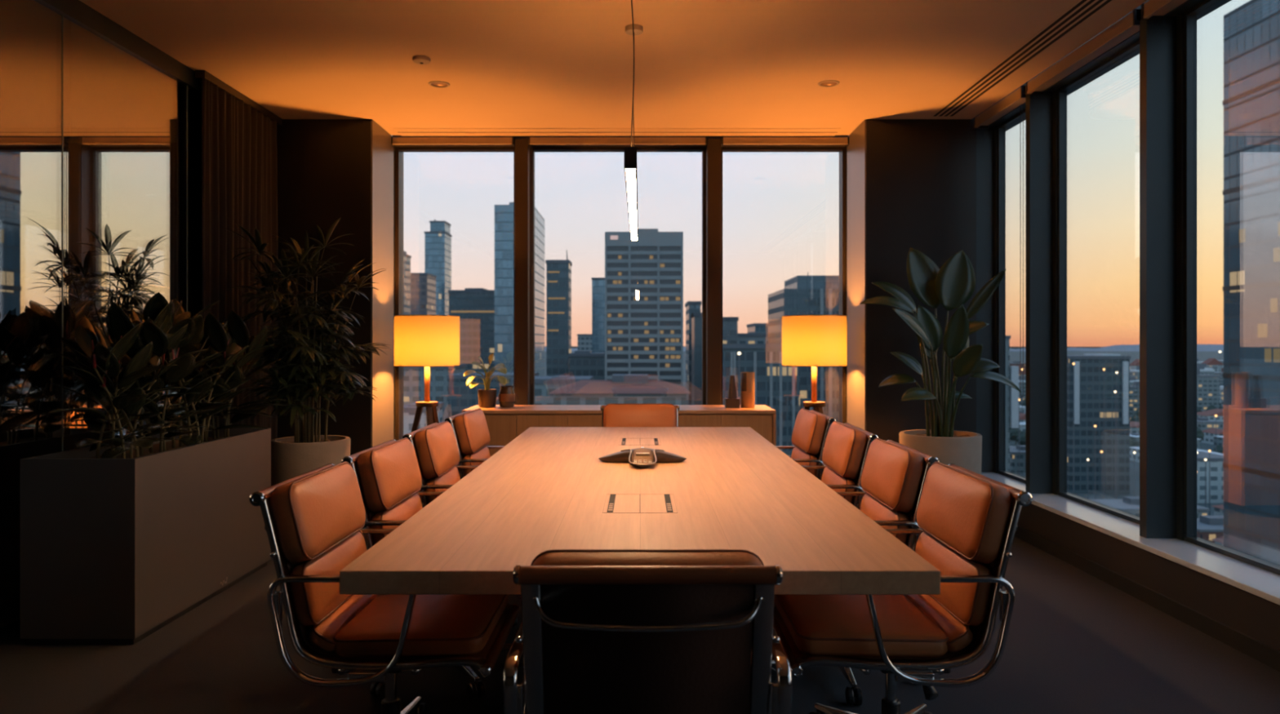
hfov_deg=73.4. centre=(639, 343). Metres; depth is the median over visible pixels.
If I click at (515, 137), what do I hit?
trim
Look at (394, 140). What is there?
roller blind
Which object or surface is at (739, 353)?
street lamp
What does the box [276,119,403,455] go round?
wall
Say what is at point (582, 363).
building
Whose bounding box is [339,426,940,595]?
conference table
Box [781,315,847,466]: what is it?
floor lamp
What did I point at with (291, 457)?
pot
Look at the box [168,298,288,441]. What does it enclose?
rubber plant
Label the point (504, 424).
sideboard
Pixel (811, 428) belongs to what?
chair
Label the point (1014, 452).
building
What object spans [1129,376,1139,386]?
building
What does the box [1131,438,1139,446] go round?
street tree
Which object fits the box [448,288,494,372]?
building
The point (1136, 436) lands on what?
building
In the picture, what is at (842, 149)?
window
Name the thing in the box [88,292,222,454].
rubber plant
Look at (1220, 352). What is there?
street lamp
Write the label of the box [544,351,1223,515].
ground
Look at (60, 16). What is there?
trim
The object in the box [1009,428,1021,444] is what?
street tree
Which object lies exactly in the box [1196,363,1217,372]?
building
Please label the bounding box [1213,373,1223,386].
building
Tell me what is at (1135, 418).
street tree
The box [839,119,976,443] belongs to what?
wall
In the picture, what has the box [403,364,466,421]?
building
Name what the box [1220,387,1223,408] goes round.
building
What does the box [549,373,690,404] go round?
building
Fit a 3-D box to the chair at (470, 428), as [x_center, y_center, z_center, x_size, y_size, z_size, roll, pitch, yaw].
[-0.732,0.827,4.932,0.664,0.885,0.630,0,0,1]
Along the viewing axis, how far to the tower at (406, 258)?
425.26 m
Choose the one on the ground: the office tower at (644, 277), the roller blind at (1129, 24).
the office tower at (644, 277)
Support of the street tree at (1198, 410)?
on the ground
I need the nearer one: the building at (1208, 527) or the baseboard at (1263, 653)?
the baseboard at (1263, 653)
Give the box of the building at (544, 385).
[511,375,593,404]
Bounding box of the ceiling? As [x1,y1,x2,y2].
[0,0,1146,142]
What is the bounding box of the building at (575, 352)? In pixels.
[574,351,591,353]
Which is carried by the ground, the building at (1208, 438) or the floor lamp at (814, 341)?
the building at (1208, 438)
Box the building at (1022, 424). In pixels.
[1019,422,1026,432]
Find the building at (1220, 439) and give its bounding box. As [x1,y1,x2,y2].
[1213,435,1223,447]
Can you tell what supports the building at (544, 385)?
on the ground
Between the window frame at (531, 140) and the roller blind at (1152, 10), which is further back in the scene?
the window frame at (531, 140)
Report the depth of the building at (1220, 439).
503.65 m
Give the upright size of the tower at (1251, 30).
112.500 m
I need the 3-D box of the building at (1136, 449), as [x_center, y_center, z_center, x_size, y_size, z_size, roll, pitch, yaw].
[264.254,57.248,440.517,14.211,8.044,24.847,0,0,0]
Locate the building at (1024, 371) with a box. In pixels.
[1012,365,1026,376]
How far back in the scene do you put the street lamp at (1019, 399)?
339.87 m
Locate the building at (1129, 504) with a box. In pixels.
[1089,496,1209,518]
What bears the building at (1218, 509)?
on the ground
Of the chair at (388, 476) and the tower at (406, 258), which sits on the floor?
the chair at (388, 476)
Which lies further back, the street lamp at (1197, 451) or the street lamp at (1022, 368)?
the street lamp at (1022, 368)
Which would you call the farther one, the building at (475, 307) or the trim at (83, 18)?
the building at (475, 307)
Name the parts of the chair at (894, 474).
leg, leg, armrest, armrest, rail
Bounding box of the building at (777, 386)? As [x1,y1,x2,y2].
[722,343,799,455]
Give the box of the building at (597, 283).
[591,277,604,352]
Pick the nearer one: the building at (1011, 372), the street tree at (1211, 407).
the building at (1011, 372)
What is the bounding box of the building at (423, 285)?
[410,272,436,315]
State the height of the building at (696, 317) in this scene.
70.638 m
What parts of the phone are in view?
silver trim, keypad panel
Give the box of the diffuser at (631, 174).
[626,168,637,240]
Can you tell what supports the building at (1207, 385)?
on the ground
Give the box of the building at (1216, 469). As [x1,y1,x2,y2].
[1197,451,1223,503]
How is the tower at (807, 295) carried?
on the ground
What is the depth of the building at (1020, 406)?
664.47 m
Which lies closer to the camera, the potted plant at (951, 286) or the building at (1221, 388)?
the potted plant at (951, 286)
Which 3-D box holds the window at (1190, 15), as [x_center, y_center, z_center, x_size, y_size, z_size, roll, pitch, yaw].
[2.735,-0.335,3.723,0.050,2.630,1.115,0,0,0]
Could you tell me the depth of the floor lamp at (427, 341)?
6.60 m
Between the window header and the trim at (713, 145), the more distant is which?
the trim at (713, 145)
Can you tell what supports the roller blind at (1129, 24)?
attached to the window at (1062, 91)
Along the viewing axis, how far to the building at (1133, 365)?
1318.22 m
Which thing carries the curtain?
hanging from the ceiling
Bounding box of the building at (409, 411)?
[403,402,444,435]
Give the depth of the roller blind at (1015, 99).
5.97 m
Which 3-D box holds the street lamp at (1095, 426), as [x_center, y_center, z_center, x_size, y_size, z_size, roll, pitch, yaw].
[169.535,45.770,320.000,0.840,31.001,0.840,0,0,0]
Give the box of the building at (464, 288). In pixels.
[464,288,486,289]
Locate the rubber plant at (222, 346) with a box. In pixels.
[134,300,261,448]
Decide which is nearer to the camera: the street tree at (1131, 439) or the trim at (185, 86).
the trim at (185, 86)
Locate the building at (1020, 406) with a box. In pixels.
[1019,405,1026,412]
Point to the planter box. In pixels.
(116, 551)
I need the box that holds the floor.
[0,493,1279,713]
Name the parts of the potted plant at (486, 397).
pot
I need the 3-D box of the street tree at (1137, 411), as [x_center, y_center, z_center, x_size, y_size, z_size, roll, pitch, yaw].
[396.563,55.947,681.437,9.617,10.686,7.990,0,0,0]
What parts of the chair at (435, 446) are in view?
rail, armrest, armrest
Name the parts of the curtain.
rail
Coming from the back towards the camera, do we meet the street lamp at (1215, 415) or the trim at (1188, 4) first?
the street lamp at (1215, 415)
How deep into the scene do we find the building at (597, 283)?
460.04 m
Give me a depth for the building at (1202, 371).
846.34 m
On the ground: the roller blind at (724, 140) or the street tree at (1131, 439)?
the street tree at (1131, 439)
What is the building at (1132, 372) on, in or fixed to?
on the ground
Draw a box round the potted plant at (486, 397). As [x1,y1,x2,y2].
[463,352,506,408]
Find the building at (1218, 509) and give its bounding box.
[1212,504,1223,515]
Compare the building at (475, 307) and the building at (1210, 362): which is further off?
the building at (1210, 362)
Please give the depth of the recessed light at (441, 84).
5.65 m
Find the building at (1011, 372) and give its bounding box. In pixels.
[1005,335,1018,471]
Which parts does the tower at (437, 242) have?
crown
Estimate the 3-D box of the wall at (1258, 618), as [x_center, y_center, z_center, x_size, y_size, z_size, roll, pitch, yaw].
[2.645,1.139,2.850,0.310,0.262,8.900,0,0,0]
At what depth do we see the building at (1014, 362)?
1634.96 m
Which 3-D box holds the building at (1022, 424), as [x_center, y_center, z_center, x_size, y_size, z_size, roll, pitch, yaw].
[238.160,55.715,556.971,33.550,11.111,16.398,0,0,0]
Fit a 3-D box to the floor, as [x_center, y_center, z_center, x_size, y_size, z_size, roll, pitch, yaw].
[-2.150,1.395,2.900,10.100,0.250,9.200,0,0,0]
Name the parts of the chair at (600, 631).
armrest, rail, panel, rail, armrest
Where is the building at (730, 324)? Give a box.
[722,316,738,343]
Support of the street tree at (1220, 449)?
on the ground
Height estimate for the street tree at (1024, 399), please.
14.198 m
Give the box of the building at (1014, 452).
[1009,445,1026,477]
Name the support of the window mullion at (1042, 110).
attached to the wall at (1258, 618)
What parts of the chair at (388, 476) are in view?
rail, armrest, armrest, leg, leg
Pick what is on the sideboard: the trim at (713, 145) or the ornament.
the ornament
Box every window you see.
[395,146,515,440]
[530,146,706,404]
[720,146,845,457]
[997,109,1026,483]
[1057,40,1139,524]
[1183,0,1279,575]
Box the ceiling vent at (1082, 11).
[930,0,1115,116]
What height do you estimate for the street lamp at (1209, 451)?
24.234 m
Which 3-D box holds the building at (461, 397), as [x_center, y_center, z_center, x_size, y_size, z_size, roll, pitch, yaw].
[-45.996,35.211,272.500,24.809,52.118,25.600,0,0,0]
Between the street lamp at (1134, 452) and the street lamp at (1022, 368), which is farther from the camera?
the street lamp at (1022, 368)
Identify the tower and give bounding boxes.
[403,250,411,315]
[424,219,452,315]
[494,202,544,376]
[545,249,572,376]
[604,228,683,386]
[684,301,702,404]
[768,272,839,422]
[1222,0,1279,565]
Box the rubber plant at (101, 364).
[48,295,208,458]
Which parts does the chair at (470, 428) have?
rail, armrest, armrest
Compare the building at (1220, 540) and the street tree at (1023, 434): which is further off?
the street tree at (1023, 434)
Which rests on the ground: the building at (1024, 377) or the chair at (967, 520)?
the building at (1024, 377)
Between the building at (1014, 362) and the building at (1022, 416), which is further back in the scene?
the building at (1014, 362)
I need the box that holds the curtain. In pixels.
[195,70,282,439]
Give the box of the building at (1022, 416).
[1019,413,1026,422]
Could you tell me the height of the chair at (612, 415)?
0.855 m
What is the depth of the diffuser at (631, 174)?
3.56 m
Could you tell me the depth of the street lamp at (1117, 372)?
334.93 m
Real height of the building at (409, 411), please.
46.755 m
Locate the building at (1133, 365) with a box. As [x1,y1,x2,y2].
[1129,359,1139,369]
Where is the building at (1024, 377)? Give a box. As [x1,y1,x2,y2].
[1018,376,1026,405]
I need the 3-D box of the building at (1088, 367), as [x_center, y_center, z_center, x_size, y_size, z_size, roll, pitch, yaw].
[187.221,32.753,362.100,25.041,57.034,26.400,0,0,0]
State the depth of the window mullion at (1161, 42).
4.33 m
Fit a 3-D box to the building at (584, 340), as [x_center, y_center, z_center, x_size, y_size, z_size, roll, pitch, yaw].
[-37.989,27.242,612.500,11.773,68.057,25.600,0,0,0]
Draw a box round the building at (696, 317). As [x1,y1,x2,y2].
[690,312,702,404]
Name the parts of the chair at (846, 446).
armrest, armrest, rail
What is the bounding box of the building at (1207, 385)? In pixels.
[1196,368,1220,411]
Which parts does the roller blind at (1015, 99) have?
pull cord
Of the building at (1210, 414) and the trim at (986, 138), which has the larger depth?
the building at (1210, 414)
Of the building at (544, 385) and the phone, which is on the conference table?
the phone
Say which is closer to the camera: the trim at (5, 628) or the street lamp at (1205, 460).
the trim at (5, 628)
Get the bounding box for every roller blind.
[391,137,515,146]
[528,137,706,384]
[720,137,848,146]
[973,84,1026,397]
[1025,8,1141,94]
[1141,0,1187,20]
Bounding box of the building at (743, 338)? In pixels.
[737,333,768,343]
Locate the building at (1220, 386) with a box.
[1219,386,1223,404]
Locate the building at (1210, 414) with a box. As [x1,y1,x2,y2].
[1196,408,1223,429]
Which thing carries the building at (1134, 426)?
on the ground
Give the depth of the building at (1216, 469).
329.98 m
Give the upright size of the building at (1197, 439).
10.980 m
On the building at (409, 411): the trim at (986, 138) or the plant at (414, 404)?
the plant at (414, 404)
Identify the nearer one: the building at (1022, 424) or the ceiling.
the ceiling
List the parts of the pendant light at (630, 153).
plate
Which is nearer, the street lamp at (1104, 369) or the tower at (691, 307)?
the tower at (691, 307)
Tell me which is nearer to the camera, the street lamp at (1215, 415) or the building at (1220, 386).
the street lamp at (1215, 415)
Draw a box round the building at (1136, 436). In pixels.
[1129,433,1139,444]
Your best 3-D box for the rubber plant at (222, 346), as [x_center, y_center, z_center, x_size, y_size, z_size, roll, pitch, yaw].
[-2.358,0.148,4.492,0.648,0.775,0.718,0,0,0]
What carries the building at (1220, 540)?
on the ground
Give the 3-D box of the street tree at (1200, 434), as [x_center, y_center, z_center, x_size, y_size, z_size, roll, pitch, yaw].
[330.891,54.942,512.030,11.432,12.702,9.498,0,0,0]
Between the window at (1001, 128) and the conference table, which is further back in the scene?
the window at (1001, 128)
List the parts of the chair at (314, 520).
armrest, rail, armrest, leg, rail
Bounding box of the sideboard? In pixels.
[462,404,776,457]
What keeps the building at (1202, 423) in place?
on the ground
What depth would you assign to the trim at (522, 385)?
7.06 m
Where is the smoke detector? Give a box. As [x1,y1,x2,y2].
[412,55,431,64]
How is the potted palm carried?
on the floor
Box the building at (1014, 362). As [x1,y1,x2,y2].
[1009,360,1026,371]
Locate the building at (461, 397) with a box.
[446,372,538,417]
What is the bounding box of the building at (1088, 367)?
[1066,353,1130,494]
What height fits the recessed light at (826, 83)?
0.008 m
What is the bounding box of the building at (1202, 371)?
[1196,364,1214,374]
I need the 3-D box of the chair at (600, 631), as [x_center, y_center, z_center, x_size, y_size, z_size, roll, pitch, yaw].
[0.009,0.857,2.086,0.630,0.825,0.664,0,0,0]
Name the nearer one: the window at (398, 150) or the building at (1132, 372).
the window at (398, 150)
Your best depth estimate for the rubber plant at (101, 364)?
3.77 m
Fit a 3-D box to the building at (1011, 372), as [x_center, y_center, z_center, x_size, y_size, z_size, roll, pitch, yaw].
[126.628,28.497,309.650,10.280,65.546,21.300,0,0,0]
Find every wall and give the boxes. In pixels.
[0,142,201,493]
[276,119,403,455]
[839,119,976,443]
[1017,503,1279,650]
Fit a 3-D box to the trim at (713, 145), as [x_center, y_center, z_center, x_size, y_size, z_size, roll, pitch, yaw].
[0.609,-0.355,7.180,0.112,2.670,0.240,0,0,0]
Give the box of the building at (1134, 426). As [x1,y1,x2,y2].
[1129,421,1139,433]
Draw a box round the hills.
[544,344,1223,351]
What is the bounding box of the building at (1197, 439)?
[1196,438,1201,449]
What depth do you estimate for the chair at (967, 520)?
2.38 m
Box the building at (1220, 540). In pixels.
[1211,536,1223,546]
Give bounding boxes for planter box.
[19,428,271,644]
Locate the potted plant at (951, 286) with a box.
[859,247,1021,475]
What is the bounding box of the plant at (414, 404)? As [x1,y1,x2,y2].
[407,403,415,406]
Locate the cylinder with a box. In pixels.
[740,372,755,408]
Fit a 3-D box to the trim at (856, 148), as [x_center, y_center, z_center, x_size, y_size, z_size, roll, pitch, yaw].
[1.719,-0.220,6.827,0.012,2.980,0.565,0,0,0]
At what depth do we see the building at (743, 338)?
308.03 m
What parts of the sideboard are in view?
cabinet door, cabinet door, cabinet door, cabinet door, cabinet door, panel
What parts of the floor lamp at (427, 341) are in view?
tripod leg, lamp shade, tripod leg, tripod leg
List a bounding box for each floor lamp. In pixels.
[393,315,460,431]
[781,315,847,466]
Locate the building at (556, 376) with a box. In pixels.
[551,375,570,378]
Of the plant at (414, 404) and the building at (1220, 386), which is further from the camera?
the building at (1220, 386)
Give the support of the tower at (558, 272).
on the ground
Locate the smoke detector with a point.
(421, 60)
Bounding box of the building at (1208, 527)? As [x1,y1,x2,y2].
[1196,515,1223,543]
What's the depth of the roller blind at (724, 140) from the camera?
7.04 m
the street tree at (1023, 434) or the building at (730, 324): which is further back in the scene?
the street tree at (1023, 434)
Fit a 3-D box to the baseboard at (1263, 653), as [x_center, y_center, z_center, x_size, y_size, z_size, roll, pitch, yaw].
[2.482,1.232,2.470,0.015,0.075,8.140,0,0,0]
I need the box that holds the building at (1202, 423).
[1196,417,1223,431]
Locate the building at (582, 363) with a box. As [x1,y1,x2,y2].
[568,351,604,380]
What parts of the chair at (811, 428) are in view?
armrest, armrest, rail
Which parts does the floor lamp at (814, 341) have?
lamp shade, tripod leg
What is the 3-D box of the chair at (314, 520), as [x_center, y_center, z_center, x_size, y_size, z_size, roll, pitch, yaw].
[-0.732,0.827,2.602,0.664,0.885,0.630,0,0,0]
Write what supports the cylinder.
on the sideboard
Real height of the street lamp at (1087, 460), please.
18.487 m
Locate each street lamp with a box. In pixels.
[737,351,741,398]
[1018,399,1020,475]
[1021,368,1022,413]
[1086,458,1088,499]
[1093,425,1096,499]
[1100,450,1102,499]
[1102,368,1105,498]
[1114,391,1116,498]
[1115,371,1118,499]
[1133,451,1135,496]
[1196,451,1198,505]
[1204,458,1207,507]
[1208,449,1210,515]
[1214,414,1217,452]
[1218,351,1221,386]
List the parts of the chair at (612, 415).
rail, rail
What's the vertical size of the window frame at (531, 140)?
2.030 m
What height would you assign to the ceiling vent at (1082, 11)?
0.004 m
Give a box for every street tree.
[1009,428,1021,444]
[1016,431,1026,445]
[1020,397,1026,406]
[1129,414,1139,422]
[1129,436,1133,446]
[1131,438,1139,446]
[1133,407,1139,417]
[1196,406,1201,413]
[1196,426,1204,442]
[1204,404,1217,411]
[1212,444,1223,453]
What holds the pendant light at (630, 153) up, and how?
hanging from the ceiling
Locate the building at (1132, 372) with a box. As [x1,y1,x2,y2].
[1129,365,1139,380]
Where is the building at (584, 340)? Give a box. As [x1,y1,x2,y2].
[577,333,591,351]
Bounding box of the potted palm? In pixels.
[227,217,391,485]
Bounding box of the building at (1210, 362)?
[1202,358,1223,372]
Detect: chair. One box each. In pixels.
[248,462,520,713]
[341,437,523,700]
[402,421,517,626]
[444,408,503,479]
[502,549,791,713]
[600,404,679,426]
[770,437,939,705]
[773,462,1032,713]
[776,408,835,480]
[801,421,878,510]
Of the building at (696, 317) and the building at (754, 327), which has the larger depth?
the building at (754, 327)
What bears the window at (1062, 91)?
in the wall at (1258, 618)
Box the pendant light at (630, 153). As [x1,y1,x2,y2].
[624,0,643,241]
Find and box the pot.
[271,435,351,485]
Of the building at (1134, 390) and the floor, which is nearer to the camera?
the floor
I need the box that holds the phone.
[598,447,686,468]
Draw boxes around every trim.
[0,613,19,635]
[25,0,201,97]
[58,13,71,452]
[184,84,191,422]
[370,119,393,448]
[392,135,848,146]
[515,138,530,404]
[706,138,720,404]
[847,119,866,431]
[976,126,997,473]
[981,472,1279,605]
[983,0,1231,131]
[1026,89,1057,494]
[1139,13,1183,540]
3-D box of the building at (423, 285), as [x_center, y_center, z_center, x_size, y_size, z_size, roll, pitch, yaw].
[-121.876,11.218,480.000,11.540,100.105,20.600,0,0,0]
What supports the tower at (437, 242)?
on the ground
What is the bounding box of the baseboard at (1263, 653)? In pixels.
[1014,524,1279,671]
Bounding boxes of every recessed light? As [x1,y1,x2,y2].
[428,80,449,88]
[817,80,839,87]
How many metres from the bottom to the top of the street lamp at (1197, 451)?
23.675 m
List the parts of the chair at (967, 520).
leg, armrest, rail, leg, tension knob, armrest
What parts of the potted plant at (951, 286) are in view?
pot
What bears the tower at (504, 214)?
on the ground
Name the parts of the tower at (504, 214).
crown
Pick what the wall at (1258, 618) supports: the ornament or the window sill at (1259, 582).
the window sill at (1259, 582)
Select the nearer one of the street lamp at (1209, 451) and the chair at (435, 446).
the chair at (435, 446)
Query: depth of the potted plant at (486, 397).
6.67 m
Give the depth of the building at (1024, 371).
938.19 m
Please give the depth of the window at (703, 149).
7.20 m
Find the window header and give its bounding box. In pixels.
[393,128,840,136]
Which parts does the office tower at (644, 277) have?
roof crown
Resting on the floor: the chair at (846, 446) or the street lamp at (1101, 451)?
the chair at (846, 446)
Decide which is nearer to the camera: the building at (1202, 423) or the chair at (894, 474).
the chair at (894, 474)
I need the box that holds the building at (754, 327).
[746,323,768,333]
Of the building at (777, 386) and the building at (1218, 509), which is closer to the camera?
the building at (777, 386)
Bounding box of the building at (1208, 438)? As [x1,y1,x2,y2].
[1200,427,1223,444]
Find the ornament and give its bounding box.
[724,375,739,408]
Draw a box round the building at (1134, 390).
[1129,382,1139,416]
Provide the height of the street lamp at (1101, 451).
23.954 m
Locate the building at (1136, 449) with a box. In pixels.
[1129,446,1139,462]

